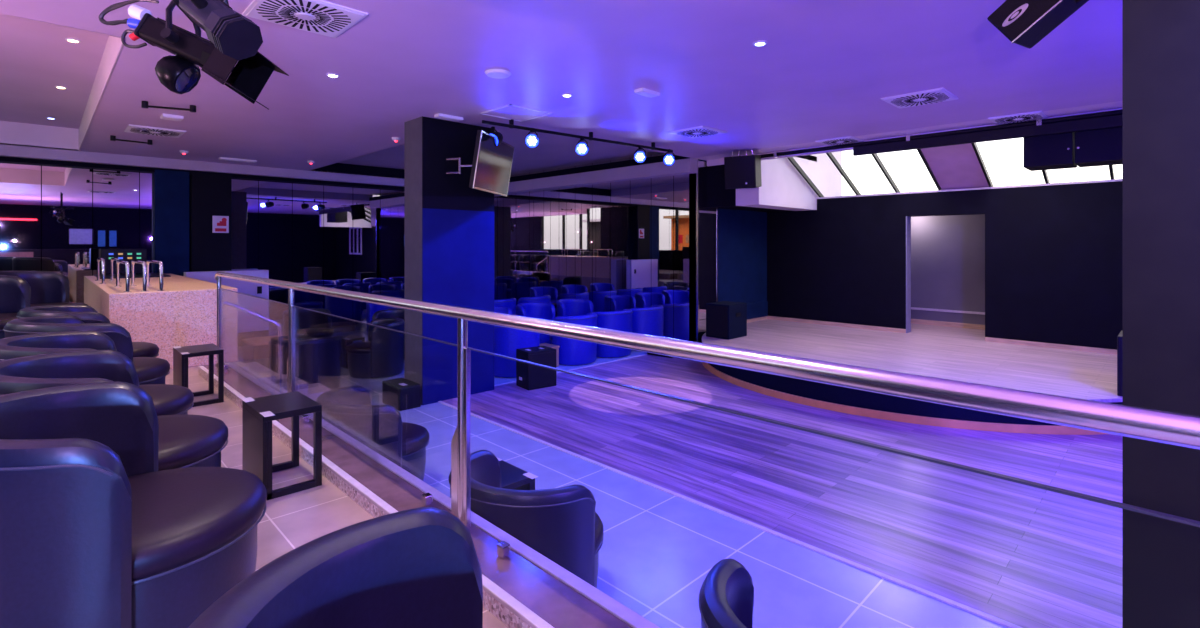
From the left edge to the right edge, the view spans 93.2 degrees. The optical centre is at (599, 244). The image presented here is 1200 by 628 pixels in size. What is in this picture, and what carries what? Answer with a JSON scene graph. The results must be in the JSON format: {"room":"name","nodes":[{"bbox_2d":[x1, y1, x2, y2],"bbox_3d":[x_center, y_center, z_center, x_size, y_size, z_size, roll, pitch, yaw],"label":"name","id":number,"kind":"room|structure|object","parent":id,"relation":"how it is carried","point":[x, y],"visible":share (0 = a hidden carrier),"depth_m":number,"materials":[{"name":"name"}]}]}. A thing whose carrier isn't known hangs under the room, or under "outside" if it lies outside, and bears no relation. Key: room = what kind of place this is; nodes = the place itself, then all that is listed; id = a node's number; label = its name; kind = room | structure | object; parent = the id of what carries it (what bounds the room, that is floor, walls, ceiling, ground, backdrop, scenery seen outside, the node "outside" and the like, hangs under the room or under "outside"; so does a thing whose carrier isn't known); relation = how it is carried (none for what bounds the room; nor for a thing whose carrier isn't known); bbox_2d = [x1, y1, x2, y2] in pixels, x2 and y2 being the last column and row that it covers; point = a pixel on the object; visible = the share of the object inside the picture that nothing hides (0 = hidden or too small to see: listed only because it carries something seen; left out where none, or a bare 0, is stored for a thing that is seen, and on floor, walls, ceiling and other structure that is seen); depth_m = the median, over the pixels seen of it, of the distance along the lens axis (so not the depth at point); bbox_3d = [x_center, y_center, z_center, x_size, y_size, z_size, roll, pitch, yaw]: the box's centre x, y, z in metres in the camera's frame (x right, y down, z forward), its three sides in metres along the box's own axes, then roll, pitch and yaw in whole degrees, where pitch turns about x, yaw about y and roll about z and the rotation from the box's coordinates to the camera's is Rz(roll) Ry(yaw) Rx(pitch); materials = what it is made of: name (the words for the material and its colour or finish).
{"room":"entertainment venue","nodes":[
{"label":"entertainment venue","id":0,"kind":"room"},
{"bbox_2d":[0,14,108,128],"bbox_3d":[-7.259,-1.950,5.973,2.850,0.100,7.700,0,0,-45],"label":"ceiling","id":1,"kind":"structure","parent":0,"point":[36,57],"depth_m":6.17,"materials":[{"name":"paint"}]},
{"bbox_2d":[153,170,231,275],"bbox_3d":[-7.542,0.310,10.525,1.160,3.300,0.220,0,0,-45],"label":"wall","id":2,"kind":"structure","parent":0,"point":[210,195],"depth_m":10.42,"materials":[{"name":"black paint"}]},
{"bbox_2d":[212,216,228,232],"bbox_3d":[-7.168,-0.390,10.715,0.260,0.320,0.016,0,0,-45],"label":"sign","id":3,"kind":"object","parent":2,"relation":"attached to","point":[220,224],"visible":1,"depth_m":10.71,"materials":[{"name":"white plastic"}]},
{"bbox_2d":[0,162,404,329],"bbox_3d":[-6.867,-0.060,11.486,11.150,3.960,0.200,0,0,-45],"label":"mirror","id":4,"kind":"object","parent":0,"point":[53,218],"depth_m":11.26,"materials":[{"name":"mirror"}]},
{"bbox_2d":[0,143,404,186],"bbox_3d":[-6.852,-1.465,11.150,10.500,0.190,0.300,0,0,-45],"label":"wall","id":5,"kind":"structure","parent":0,"point":[10,150],"depth_m":10.23,"materials":[{"name":"paint"}]},
{"bbox_2d":[0,14,122,150],"bbox_3d":[-7.184,-1.740,5.900,2.855,0.400,7.510,0,0,-45],"label":"trim","id":6,"kind":"structure","parent":5,"relation":"attached to","point":[15,133],"depth_m":8.72,"materials":[{"name":"paint"}]},
{"bbox_2d":[0,156,404,189],"bbox_3d":[-6.894,-1.335,11.192,10.500,0.070,0.180,0,0,-45],"label":"trim","id":7,"kind":"structure","parent":5,"relation":"attached to","point":[2,158],"depth_m":10.12,"materials":[{"name":"black paint"}]},
{"bbox_2d":[310,163,404,178],"bbox_3d":[-4.645,-1.665,13.326,4.300,0.250,0.300,0,0,-45],"label":"trim","id":8,"kind":"structure","parent":5,"relation":"attached to","point":[343,168],"depth_m":12.54,"materials":[{"name":"black paint"}]},
{"bbox_2d":[165,365,508,627],"bbox_3d":[-3.127,1.633,2.583,3.905,0.742,17.718,0,0,-45],"label":"floor","id":9,"kind":"structure","parent":0,"point":[289,522],"depth_m":2.77,"materials":[{"name":"tile"}]},
{"bbox_2d":[3,316,169,384],"bbox_3d":[-3.343,0.862,3.740,0.812,0.800,0.819,0,0,31],"label":"tub chair","id":10,"kind":"object","parent":9,"relation":"on","point":[150,370],"visible":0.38,"depth_m":3.56,"materials":[{"name":"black leather"}]},
{"bbox_2d":[133,357,169,383],"bbox_3d":[-3.306,0.858,3.801,0.676,0.118,0.676,0,0,31],"label":"seat cushion","id":11,"kind":"object","parent":10,"relation":"on","point":[150,370],"depth_m":3.82,"materials":[{"name":"leather"}]},
{"bbox_2d":[16,305,158,356],"bbox_3d":[-3.928,0.862,4.386,0.812,0.800,0.819,0,0,43],"label":"tub chair","id":12,"kind":"object","parent":9,"relation":"on","point":[87,314],"visible":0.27,"depth_m":4.30,"materials":[{"name":"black leather"}]},
{"bbox_2d":[132,342,158,356],"bbox_3d":[-3.879,0.858,4.438,0.676,0.118,0.676,0,0,43],"label":"seat cushion","id":13,"kind":"object","parent":12,"relation":"on","point":[140,349],"depth_m":4.49,"materials":[{"name":"leather"}]},
{"bbox_2d":[0,331,193,415],"bbox_3d":[-2.619,0.862,2.953,0.819,0.800,0.812,0,0,-41],"label":"tub chair","id":14,"kind":"object","parent":9,"relation":"on","point":[168,399],"visible":0.2,"depth_m":3.02,"materials":[{"name":"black leather"}]},
{"bbox_2d":[139,384,193,415],"bbox_3d":[-2.565,0.858,3.000,0.676,0.118,0.676,0,0,-41],"label":"seat cushion","id":15,"kind":"object","parent":14,"relation":"on","point":[168,399],"depth_m":3.05,"materials":[{"name":"leather"}]},
{"bbox_2d":[0,350,227,470],"bbox_3d":[-2.040,0.862,2.365,0.819,0.800,0.812,0,0,-39],"label":"tub chair","id":16,"kind":"object","parent":9,"relation":"on","point":[185,440],"visible":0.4,"depth_m":2.42,"materials":[{"name":"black leather"}]},
{"bbox_2d":[157,414,227,470],"bbox_3d":[-1.984,0.858,2.410,0.676,0.118,0.676,0,0,-39],"label":"seat cushion","id":17,"kind":"object","parent":16,"relation":"on","point":[185,440],"depth_m":2.40,"materials":[{"name":"leather"}]},
{"bbox_2d":[0,381,265,627],"bbox_3d":[-1.493,0.862,1.732,0.819,0.800,0.812,0,0,-34],"label":"tub chair","id":18,"kind":"object","parent":9,"relation":"on","point":[93,535],"visible":0.99,"depth_m":1.54,"materials":[{"name":"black leather"}]},
{"bbox_2d":[128,467,265,581],"bbox_3d":[-1.433,0.858,1.771,0.676,0.118,0.676,0,0,-34],"label":"seat cushion","id":19,"kind":"object","parent":18,"relation":"on","point":[184,520],"depth_m":1.72,"materials":[{"name":"leather"}]},
{"bbox_2d":[84,273,237,368],"bbox_3d":[-5.872,0.856,7.368,1.058,0.812,4.453,0,0,-45],"label":"bar counter","id":20,"kind":"object","parent":9,"relation":"on","point":[185,313],"depth_m":5.82,"materials":[{"name":"stone"}]},
{"bbox_2d":[99,249,146,273],"bbox_3d":[-7.545,0.255,8.972,0.557,0.390,0.376,0,0,-45],"label":"rack","id":21,"kind":"object","parent":20,"relation":"on","point":[128,255],"visible":0.78,"depth_m":8.84,"materials":[{"name":"metal"}]},
{"bbox_2d":[114,260,131,292],"bbox_3d":[-5.035,0.317,5.978,0.066,0.303,1.086,0,0,-45],"label":"grab rail","id":22,"kind":"object","parent":20,"relation":"attached to","point":[118,262],"visible":0.99,"depth_m":5.64,"materials":[{"name":"silver metal"}]},
{"bbox_2d":[94,273,170,278],"bbox_3d":[-7.028,0.459,8.508,0.788,0.018,1.206,0,0,-45],"label":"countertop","id":23,"kind":"structure","parent":20,"relation":"on","point":[138,275],"depth_m":8.36,"materials":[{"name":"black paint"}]},
{"bbox_2d":[130,260,148,291],"bbox_3d":[-4.923,0.317,6.050,0.066,0.303,1.086,0,0,-45],"label":"grab rail","id":24,"kind":"object","parent":20,"relation":"attached to","point":[133,262],"visible":0.98,"depth_m":5.78,"materials":[{"name":"silver metal"}]},
{"bbox_2d":[146,260,164,290],"bbox_3d":[-4.818,0.317,6.128,0.066,0.303,1.086,0,0,-45],"label":"grab rail","id":25,"kind":"object","parent":20,"relation":"attached to","point":[148,262],"visible":0.87,"depth_m":5.77,"materials":[{"name":"silver metal"}]},
{"bbox_2d":[173,343,223,407],"bbox_3d":[-3.261,1.050,4.601,0.275,0.424,0.459,0,0,-45],"label":"side table","id":26,"kind":"object","parent":9,"relation":"on","point":[181,355],"visible":0.73,"depth_m":4.54,"materials":[{"name":"black paint"}]},
{"bbox_2d":[242,391,321,500],"bbox_3d":[-1.698,1.050,3.023,0.275,0.424,0.459,0,0,-45],"label":"side table","id":27,"kind":"object","parent":9,"relation":"on","point":[258,414],"visible":0.8,"depth_m":2.96,"materials":[{"name":"black paint"}]},
{"bbox_2d":[188,507,482,627],"bbox_3d":[-0.122,0.862,0.751,0.819,0.800,0.812,0,0,-31],"label":"tub chair","id":28,"kind":"object","parent":9,"relation":"on","point":[420,567],"visible":1,"depth_m":0.94,"materials":[{"name":"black leather"}]},
{"bbox_2d":[198,364,659,627],"bbox_3d":[-0.034,1.250,1.790,0.267,0.134,10.853,0,0,-45],"label":"ledge","id":29,"kind":"object","parent":9,"relation":"on","point":[524,588],"visible":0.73,"depth_m":2.17,"materials":[{"name":"stone"}]},
{"bbox_2d":[215,271,1199,557],"bbox_3d":[-0.240,0.753,2.040,0.063,0.980,10.293,0,0,-45],"label":"glass balustrade","id":30,"kind":"object","parent":29,"relation":"on","point":[275,347],"visible":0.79,"depth_m":2.35,"materials":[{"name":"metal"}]},
{"bbox_2d":[405,116,493,404],"bbox_3d":[-1.925,0.190,7.307,1.020,3.460,0.470,0,0,-45],"label":"square pillar","id":31,"kind":"structure","parent":0,"point":[449,224],"depth_m":7.04,"materials":[{"name":"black paint"}]},
{"bbox_2d":[446,130,514,195],"bbox_3d":[-1.552,-0.972,7.008,0.655,0.660,1.120,0,0,10],"label":"television","id":32,"kind":"object","parent":31,"relation":"attached to","point":[491,166],"visible":0.98,"depth_m":6.84,"materials":[{"name":"metal"}]},
{"bbox_2d":[339,123,660,174],"bbox_3d":[-2.216,-1.810,11.291,4.800,0.100,7.210,0,0,-45],"label":"ceiling","id":33,"kind":"structure","parent":0,"point":[553,151],"depth_m":10.91,"materials":[{"name":"paint"}]},
{"bbox_2d":[0,0,1121,170],"bbox_3d":[0.430,-1.640,5.831,13.600,0.200,18.100,0,0,-45],"label":"ceiling","id":34,"kind":"structure","parent":0,"point":[824,68],"depth_m":5.12,"materials":[{"name":"paint"}]},
{"bbox_2d":[124,124,185,137],"bbox_3d":[-6.007,-1.527,7.658,0.600,0.026,0.600,0,0,-45],"label":"ceiling vent","id":35,"kind":"object","parent":34,"relation":"in","point":[137,129],"visible":1,"depth_m":7.60,"materials":[{"name":"white metal"}]},
{"bbox_2d":[133,0,288,109],"bbox_3d":[-1.623,-1.055,2.312,0.581,0.970,0.250,0,0,4],"label":"spotlight","id":36,"kind":"object","parent":34,"relation":"hanging from","point":[249,76],"visible":0.91,"depth_m":2.31,"materials":[{"name":"metal"}]},
{"bbox_2d":[99,0,158,48],"bbox_3d":[-1.949,-0.931,2.352,0.254,0.233,0.058,0,0,2],"label":"power cables","id":37,"kind":"object","parent":36,"relation":"attached to","point":[135,11],"visible":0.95,"depth_m":2.34,"materials":[{"name":"plastic"}]},
{"bbox_2d":[155,55,200,93],"bbox_3d":[-1.781,-0.734,2.398,0.159,0.180,0.154,0,0,-45],"label":"floodlight","id":38,"kind":"object","parent":36,"relation":"hanging from","point":[179,75],"visible":0.93,"depth_m":2.36,"materials":[{"name":"metal"}]},
{"bbox_2d":[173,0,262,60],"bbox_3d":[-1.409,-1.109,2.086,0.327,0.861,0.196,0,0,27],"label":"spotlight","id":39,"kind":"object","parent":34,"relation":"hanging from","point":[235,35],"visible":1,"depth_m":2.04,"materials":[{"name":"metal"}]},
{"bbox_2d":[242,0,367,37],"bbox_3d":[-1.961,-1.527,3.768,0.600,0.026,0.600,0,0,-45],"label":"ceiling vent","id":40,"kind":"object","parent":34,"relation":"in","point":[321,17],"visible":0.98,"depth_m":3.74,"materials":[{"name":"white metal"}]},
{"bbox_2d":[480,104,551,121],"bbox_3d":[-0.979,-1.534,6.618,0.600,0.012,0.600,0,0,-45],"label":"access hatch","id":41,"kind":"object","parent":34,"relation":"attached to","point":[518,113],"visible":1,"depth_m":6.62,"materials":[{"name":"white paint"}]},
{"bbox_2d":[482,119,672,151],"bbox_3d":[-0.138,-1.485,7.724,3.260,0.110,0.053,0,0,-40],"label":"bar","id":42,"kind":"object","parent":34,"relation":"hanging from","point":[511,125],"visible":0.95,"depth_m":7.49,"materials":[{"name":"metal"}]},
{"bbox_2d":[667,126,726,137],"bbox_3d":[1.327,-1.527,7.727,0.580,0.026,0.580,0,0,-45],"label":"ceiling vent","id":43,"kind":"object","parent":34,"relation":"in","point":[700,131],"visible":1,"depth_m":7.67,"materials":[{"name":"white metal"}]},
{"bbox_2d":[724,150,761,188],"bbox_3d":[2.341,-1.238,9.291,0.500,0.603,0.449,0,8,27],"label":"speaker","id":44,"kind":"object","parent":34,"relation":"hanging from","point":[741,172],"visible":1,"depth_m":9.11},
{"bbox_2d":[725,156,754,187],"bbox_3d":[2.244,-1.166,9.104,0.460,0.489,0.006,0,8,27],"label":"grille","id":45,"kind":"object","parent":44,"relation":"attached to","point":[739,170],"depth_m":9.10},
{"bbox_2d":[815,136,863,145],"bbox_3d":[3.545,-1.527,8.369,0.520,0.026,0.520,0,0,-45],"label":"ceiling vent","id":46,"kind":"object","parent":34,"relation":"in","point":[849,139],"visible":1,"depth_m":8.33,"materials":[{"name":"white metal"}]},
{"bbox_2d":[880,87,958,108],"bbox_3d":[3.351,-1.527,5.945,0.580,0.026,0.580,0,0,-45],"label":"ceiling vent","id":47,"kind":"object","parent":34,"relation":"in","point":[937,95],"visible":1,"depth_m":5.89,"materials":[{"name":"white metal"}]},
{"bbox_2d":[761,109,1121,157],"bbox_3d":[4.561,-1.433,7.623,0.080,0.215,5.450,0,0,-45],"label":"beam","id":48,"kind":"structure","parent":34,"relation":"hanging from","point":[1107,119],"depth_m":7.23,"materials":[{"name":"metal"}]},
{"bbox_2d":[988,111,1048,124],"bbox_3d":[5.061,-1.527,6.859,0.520,0.026,0.520,0,0,-45],"label":"ceiling vent","id":49,"kind":"object","parent":34,"relation":"in","point":[1029,116],"visible":1,"depth_m":6.81,"materials":[{"name":"white metal"}]},
{"bbox_2d":[987,0,1088,48],"bbox_3d":[2.491,-1.417,3.125,0.368,0.598,0.551,0,0,-35],"label":"monitor speaker","id":50,"kind":"object","parent":34,"relation":"hanging from","point":[1025,23],"visible":1,"depth_m":3.12},
{"bbox_2d":[988,0,1058,39],"bbox_3d":[2.358,-1.351,3.022,0.007,0.195,0.480,-8,-31,-39],"label":"grille","id":51,"kind":"object","parent":50,"relation":"attached to","point":[1013,18],"depth_m":3.11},
{"bbox_2d":[1023,132,1076,170],"bbox_3d":[5.604,-1.263,7.055,0.512,0.600,0.472,0,0,-45],"label":"subwoofer","id":52,"kind":"object","parent":34,"relation":"hanging from","point":[1053,151],"visible":0.62,"depth_m":6.88,"materials":[{"name":"wood"}]},
{"bbox_2d":[1075,127,1121,166],"bbox_3d":[5.948,-1.263,6.707,0.512,0.600,0.472,0,0,-45],"label":"subwoofer","id":53,"kind":"object","parent":34,"relation":"hanging from","point":[1099,147],"visible":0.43,"depth_m":6.56,"materials":[{"name":"wood"}]},
{"bbox_2d":[494,153,695,341],"bbox_3d":[-0.639,-0.060,12.811,0.200,3.960,7.059,0,0,-45],"label":"mirror","id":54,"kind":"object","parent":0,"point":[615,246],"depth_m":11.90,"materials":[{"name":"mirror"}]},
{"bbox_2d":[494,158,697,194],"bbox_3d":[-0.725,-1.425,12.585,0.240,0.250,6.860,0,0,-45],"label":"wall","id":55,"kind":"structure","parent":0,"point":[682,166],"depth_m":11.52,"materials":[{"name":"paint"}]},
{"bbox_2d":[509,155,688,181],"bbox_3d":[-0.822,-1.600,12.490,0.030,0.120,6.860,0,0,-45],"label":"trim","id":56,"kind":"structure","parent":55,"relation":"attached to","point":[655,159],"depth_m":11.82,"materials":[{"name":"black paint"}]},
{"bbox_2d":[699,161,716,342],"bbox_3d":[1.986,0.200,10.433,0.560,3.440,0.012,0,0,-45],"label":"column","id":57,"kind":"structure","parent":0,"point":[707,216],"depth_m":10.37,"materials":[{"name":"black paint"}]},
{"bbox_2d":[689,159,766,341],"bbox_3d":[2.574,0.140,11.162,2.460,3.560,0.200,0,0,-45],"label":"wall","id":58,"kind":"structure","parent":0,"point":[742,234],"depth_m":11.25,"materials":[{"name":"blue paint"}]},
{"bbox_2d":[696,160,717,341],"bbox_3d":[1.974,0.200,10.428,0.635,3.440,0.042,0,0,-45],"label":"trim","id":59,"kind":"structure","parent":58,"relation":"attached to","point":[697,173],"depth_m":10.20,"materials":[{"name":"metal"}]},
{"bbox_2d":[747,300,767,318],"bbox_3d":[2.868,1.325,11.290,1.820,0.330,0.030,0,0,-45],"label":"trim","id":60,"kind":"structure","parent":58,"relation":"attached to","point":[756,309],"depth_m":11.62,"materials":[{"name":"blue paint"}]},
{"bbox_2d":[365,329,1121,627],"bbox_3d":[1.606,2.037,7.202,10.000,0.246,18.400,0,0,-45],"label":"floor","id":61,"kind":"structure","parent":0,"point":[1024,556],"depth_m":4.28,"materials":[{"name":"wood"}]},
{"bbox_2d":[184,270,268,298],"bbox_3d":[-7.021,1.205,10.695,1.320,1.430,0.250,0,0,-45],"label":"cabinet","id":62,"kind":"object","parent":61,"relation":"on","point":[250,288],"visible":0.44,"depth_m":10.78,"materials":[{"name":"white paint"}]},
{"bbox_2d":[366,297,403,335],"bbox_3d":[-4.510,1.520,11.979,0.812,0.800,0.819,0,0,-45],"label":"tub chair","id":63,"kind":"object","parent":61,"relation":"on","point":[371,308],"visible":0.09,"depth_m":11.74,"materials":[{"name":"blue leather"}]},
{"bbox_2d":[366,318,404,378],"bbox_3d":[-3.339,1.520,8.436,0.819,0.800,0.812,0,0,-25],"label":"tub chair","id":64,"kind":"object","parent":61,"relation":"on","point":[384,347],"visible":0.75,"depth_m":8.17,"materials":[{"name":"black leather"}]},
{"bbox_2d":[372,308,404,359],"bbox_3d":[-3.507,1.520,9.687,0.803,0.800,0.790,0,0,-37],"label":"tub chair","id":65,"kind":"object","parent":61,"relation":"on","point":[388,313],"visible":0.17,"depth_m":9.93,"materials":[{"name":"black leather"}]},
{"bbox_2d":[371,402,428,480],"bbox_3d":[-1.734,1.520,4.357,0.819,0.800,0.812,0,0,-39],"label":"tub chair","id":66,"kind":"object","parent":61,"relation":"on","point":[404,444],"visible":0.29,"depth_m":4.09,"materials":[{"name":"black leather"}]},
{"bbox_2d":[402,422,428,455],"bbox_3d":[-1.678,1.516,4.401,0.676,0.118,0.676,0,0,-39],"label":"seat cushion","id":67,"kind":"object","parent":66,"relation":"on","point":[415,437],"depth_m":4.33,"materials":[{"name":"leather"}]},
{"bbox_2d":[382,378,420,410],"bbox_3d":[-2.386,1.784,6.804,0.264,0.273,0.480,0,0,-45],"label":"side table","id":68,"kind":"object","parent":61,"relation":"on","point":[402,394],"visible":0.98,"depth_m":6.67,"materials":[{"name":"black wood"}]},
{"bbox_2d":[383,384,397,407],"bbox_3d":[-2.479,1.785,6.712,0.004,0.210,0.400,0,0,-45],"label":"grille","id":69,"kind":"object","parent":68,"relation":"attached to","point":[390,391],"depth_m":6.71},
{"bbox_2d":[494,298,516,314],"bbox_3d":[-2.182,1.520,12.040,0.812,0.800,0.819,0,0,-45],"label":"tub chair","id":70,"kind":"object","parent":61,"relation":"on","point":[510,303],"visible":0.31,"depth_m":11.76,"materials":[{"name":"blue leather"}]},
{"bbox_2d":[494,325,539,377],"bbox_3d":[-1.308,1.520,8.519,0.812,0.800,0.819,0,0,-45],"label":"tub chair","id":71,"kind":"object","parent":61,"relation":"on","point":[506,340],"visible":0.42,"depth_m":8.14,"materials":[{"name":"blue leather"}]},
{"bbox_2d":[497,458,537,489],"bbox_3d":[-0.667,1.692,3.653,0.296,0.457,0.495,0,0,-45],"label":"side table","id":72,"kind":"object","parent":61,"relation":"on","point":[512,477],"visible":0.21,"depth_m":3.59,"materials":[{"name":"black paint"}]},
{"bbox_2d":[449,450,603,587],"bbox_3d":[-0.365,1.520,2.955,0.812,0.800,0.819,0,0,40],"label":"tub chair","id":73,"kind":"object","parent":61,"relation":"on","point":[562,524],"visible":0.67,"depth_m":2.61,"materials":[{"name":"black leather"}]},
{"bbox_2d":[595,512,603,551],"bbox_3d":[-0.319,1.516,3.009,0.676,0.118,0.676,0,0,40],"label":"seat cushion","id":74,"kind":"object","parent":73,"relation":"on","point":[599,532],"depth_m":2.94,"materials":[{"name":"leather"}]},
{"bbox_2d":[516,346,555,389],"bbox_3d":[-0.864,1.663,7.711,0.442,0.502,0.346,0,0,-37],"label":"floor speaker","id":75,"kind":"object","parent":61,"relation":"on","point":[528,376],"visible":1,"depth_m":7.58},
{"bbox_2d":[530,351,555,387],"bbox_3d":[-0.762,1.664,7.575,0.400,0.440,0.006,0,0,-37],"label":"grille","id":76,"kind":"object","parent":75,"relation":"attached to","point":[540,377],"depth_m":7.57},
{"bbox_2d":[516,302,555,343],"bbox_3d":[-1.194,1.520,10.824,0.812,0.800,0.819,0,0,-45],"label":"tub chair","id":77,"kind":"object","parent":61,"relation":"on","point":[540,310],"visible":0.47,"depth_m":11.06,"materials":[{"name":"blue leather"}]},
{"bbox_2d":[550,313,597,364],"bbox_3d":[-0.447,1.520,9.369,0.812,0.800,0.819,0,0,-45],"label":"tub chair","id":78,"kind":"object","parent":61,"relation":"on","point":[571,351],"visible":0.66,"depth_m":9.01,"materials":[{"name":"blue leather"}]},
{"bbox_2d":[556,299,592,315],"bbox_3d":[-0.482,1.520,11.526,0.812,0.800,0.819,0,0,-40],"label":"tub chair","id":79,"kind":"object","parent":61,"relation":"on","point":[565,307],"visible":0.39,"depth_m":11.79,"materials":[{"name":"blue leather"}]},
{"bbox_2d":[593,309,632,356],"bbox_3d":[0.166,1.520,9.973,0.812,0.800,0.819,0,0,-40],"label":"tub chair","id":80,"kind":"object","parent":61,"relation":"on","point":[614,320],"visible":0.57,"depth_m":9.61,"materials":[{"name":"blue leather"}]},
{"bbox_2d":[630,305,663,350],"bbox_3d":[0.785,1.520,10.583,0.819,0.800,0.812,0,0,40],"label":"tub chair","id":81,"kind":"object","parent":61,"relation":"on","point":[647,320],"visible":0.59,"depth_m":10.22,"materials":[{"name":"blue leather"}]},
{"bbox_2d":[698,558,753,627],"bbox_3d":[0.730,1.520,1.815,0.819,0.800,0.812,0,0,-43],"label":"tub chair","id":82,"kind":"object","parent":61,"relation":"on","point":[726,594],"visible":1,"depth_m":1.94,"materials":[{"name":"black leather"}]},
{"bbox_2d":[438,354,1021,627],"bbox_3d":[3.773,1.914,4.641,4.990,0.012,11.710,0,0,-45],"label":"trim","id":83,"kind":"structure","parent":61,"relation":"on","point":[849,562],"depth_m":3.75,"materials":[{"name":"metal"}]},
{"bbox_2d":[706,161,789,211],"bbox_3d":[2.958,-1.165,10.957,2.200,0.950,0.630,0,0,-45],"label":"wall","id":84,"kind":"structure","parent":0,"point":[720,197],"depth_m":10.27,"materials":[{"name":"black paint"}]},
{"bbox_2d":[736,151,841,210],"bbox_3d":[3.757,-1.615,10.987,3.420,1.850,0.450,0,0,-45],"label":"wall","id":85,"kind":"structure","parent":0,"point":[783,187],"depth_m":10.47,"materials":[{"name":"white paint"}]},
{"bbox_2d":[702,319,1121,402],"bbox_3d":[4.731,1.577,8.811,6.090,0.035,6.176,0,0,-45],"label":"stage","id":86,"kind":"structure","parent":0,"point":[952,353],"depth_m":8.01,"materials":[{"name":"beige wood"}]},
{"bbox_2d":[706,301,746,339],"bbox_3d":[2.160,1.275,9.682,0.567,0.570,0.466,0,0,-45],"label":"speaker","id":87,"kind":"object","parent":86,"relation":"on","point":[724,319],"visible":1,"depth_m":9.51,"materials":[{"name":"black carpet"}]},
{"bbox_2d":[707,305,726,337],"bbox_3d":[1.959,1.275,9.488,0.007,0.510,0.400,0,0,-45],"label":"grille","id":88,"kind":"object","parent":87,"relation":"attached to","point":[716,314],"depth_m":9.48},
{"bbox_2d":[1117,331,1121,395],"bbox_3d":[5.724,1.250,5.869,0.567,0.620,0.520,0,0,-45],"label":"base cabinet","id":89,"kind":"object","parent":86,"relation":"on","point":[1119,337],"visible":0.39,"depth_m":5.85,"materials":[{"name":"black wood"}]},
{"bbox_2d":[707,108,1121,165],"bbox_3d":[4.264,-2.040,8.067,0.100,1.200,6.500,0,0,-45],"label":"wall","id":90,"kind":"structure","parent":0,"point":[716,161],"depth_m":8.77,"materials":[{"name":"paint"}]},
{"bbox_2d":[708,363,1121,425],"bbox_3d":[4.738,1.758,8.818,6.070,0.325,6.136,0,0,-45],"label":"wall","id":91,"kind":"structure","parent":0,"point":[798,387],"depth_m":6.36,"materials":[{"name":"black paint"}]},
{"bbox_2d":[702,362,1106,434],"bbox_3d":[3.419,1.872,7.515,2.427,0.084,6.192,0,0,-45],"label":"trim","id":92,"kind":"structure","parent":91,"relation":"attached to","point":[931,421],"depth_m":6.08,"materials":[{"name":"orange wood"}]},
{"bbox_2d":[767,181,1121,349],"bbox_3d":[5.789,0.328,9.810,0.220,2.465,6.440,0,0,-45],"label":"wall","id":93,"kind":"structure","parent":0,"point":[1053,253],"depth_m":9.09,"materials":[{"name":"black paint"}]},
{"bbox_2d":[906,216,910,332],"bbox_3d":[5.497,0.526,10.106,0.230,2.068,0.012,0,0,-45],"label":"trim","id":94,"kind":"structure","parent":93,"relation":"attached to","point":[908,219],"depth_m":10.09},
{"bbox_2d":[767,316,1116,354],"bbox_3d":[5.741,1.525,9.692,0.015,0.070,6.340,0,0,-45],"label":"baseboard","id":95,"kind":"structure","parent":93,"relation":"attached to","point":[988,339],"depth_m":9.06,"materials":[{"name":"brown wood"}]},
{"bbox_2d":[911,214,984,324],"bbox_3d":[6.373,0.328,10.357,1.380,2.465,3.600,0,0,-45],"label":"doorway","id":96,"kind":"object","parent":93,"relation":"in","point":[948,252],"visible":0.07,"depth_m":10.86,"materials":[{"name":"grey paint"}]},
{"bbox_2d":[911,319,984,329],"bbox_3d":[6.757,1.515,10.736,0.020,0.090,3.400,0,0,-45],"label":"baseboard","id":97,"kind":"structure","parent":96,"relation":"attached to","point":[914,321],"depth_m":10.83,"materials":[{"name":"brown wood"}]},
{"bbox_2d":[788,143,1114,196],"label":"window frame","id":98,"kind":"structure","parent":93,"relation":"in","point":[974,145],"depth_m":9.69,"materials":[{"name":"metal"}]},
{"bbox_2d":[921,143,988,189],"bbox_3d":[5.201,-1.554,8.577,2.752,1.341,0.690,0,0,-45],"label":"window","id":99,"kind":"structure","parent":98,"relation":"attached to","point":[953,166],"depth_m":9.02,"materials":[{"name":"purple glass"}]},
{"bbox_2d":[817,179,1121,198],"bbox_3d":[6.214,-0.920,9.400,0.250,0.030,5.260,0,0,-45],"label":"trim","id":100,"kind":"structure","parent":93,"relation":"attached to","point":[1113,180],"depth_m":9.22,"materials":[{"name":"paint"}]},
{"bbox_2d":[1122,0,1199,627],"bbox_3d":[2.627,0.190,2.349,0.560,3.460,0.655,0,0,-45],"label":"square pillar","id":101,"kind":"structure","parent":0,"point":[1161,38],"depth_m":2.31,"materials":[{"name":"grey paint"}]},
{"bbox_3d":[-7.346,1.160,6.273,2.430,0.204,6.169,0,0,-45],"label":"floor","id":102,"kind":"structure","parent":0,"visible":0},
{"bbox_2d":[0,275,30,338],"bbox_3d":[-5.197,0.657,4.773,0.819,0.800,0.812,0,0,-10],"label":"tub chair","id":103,"kind":"object","parent":102,"relation":"on","point":[15,292],"visible":0.35,"depth_m":5.08,"materials":[{"name":"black leather"}]},
{"bbox_2d":[0,313,17,329],"bbox_3d":[-5.126,0.653,4.785,0.676,0.118,0.676,0,0,-10],"label":"seat cushion","id":104,"kind":"object","parent":103,"relation":"on","point":[4,317],"depth_m":4.68,"materials":[{"name":"leather"}]},
{"bbox_2d":[0,271,87,306],"bbox_3d":[-5.630,0.657,5.649,0.819,0.800,0.812,0,0,-15],"label":"tub chair","id":105,"kind":"object","parent":102,"relation":"on","point":[47,287],"visible":0.24,"depth_m":5.92,"materials":[{"name":"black leather"}]},
{"bbox_2d":[30,303,87,306],"bbox_3d":[-5.561,0.653,5.667,0.676,0.118,0.676,0,0,-15],"label":"seat cushion","id":106,"kind":"object","parent":105,"relation":"on","point":[31,304],"depth_m":5.75,"materials":[{"name":"leather"}]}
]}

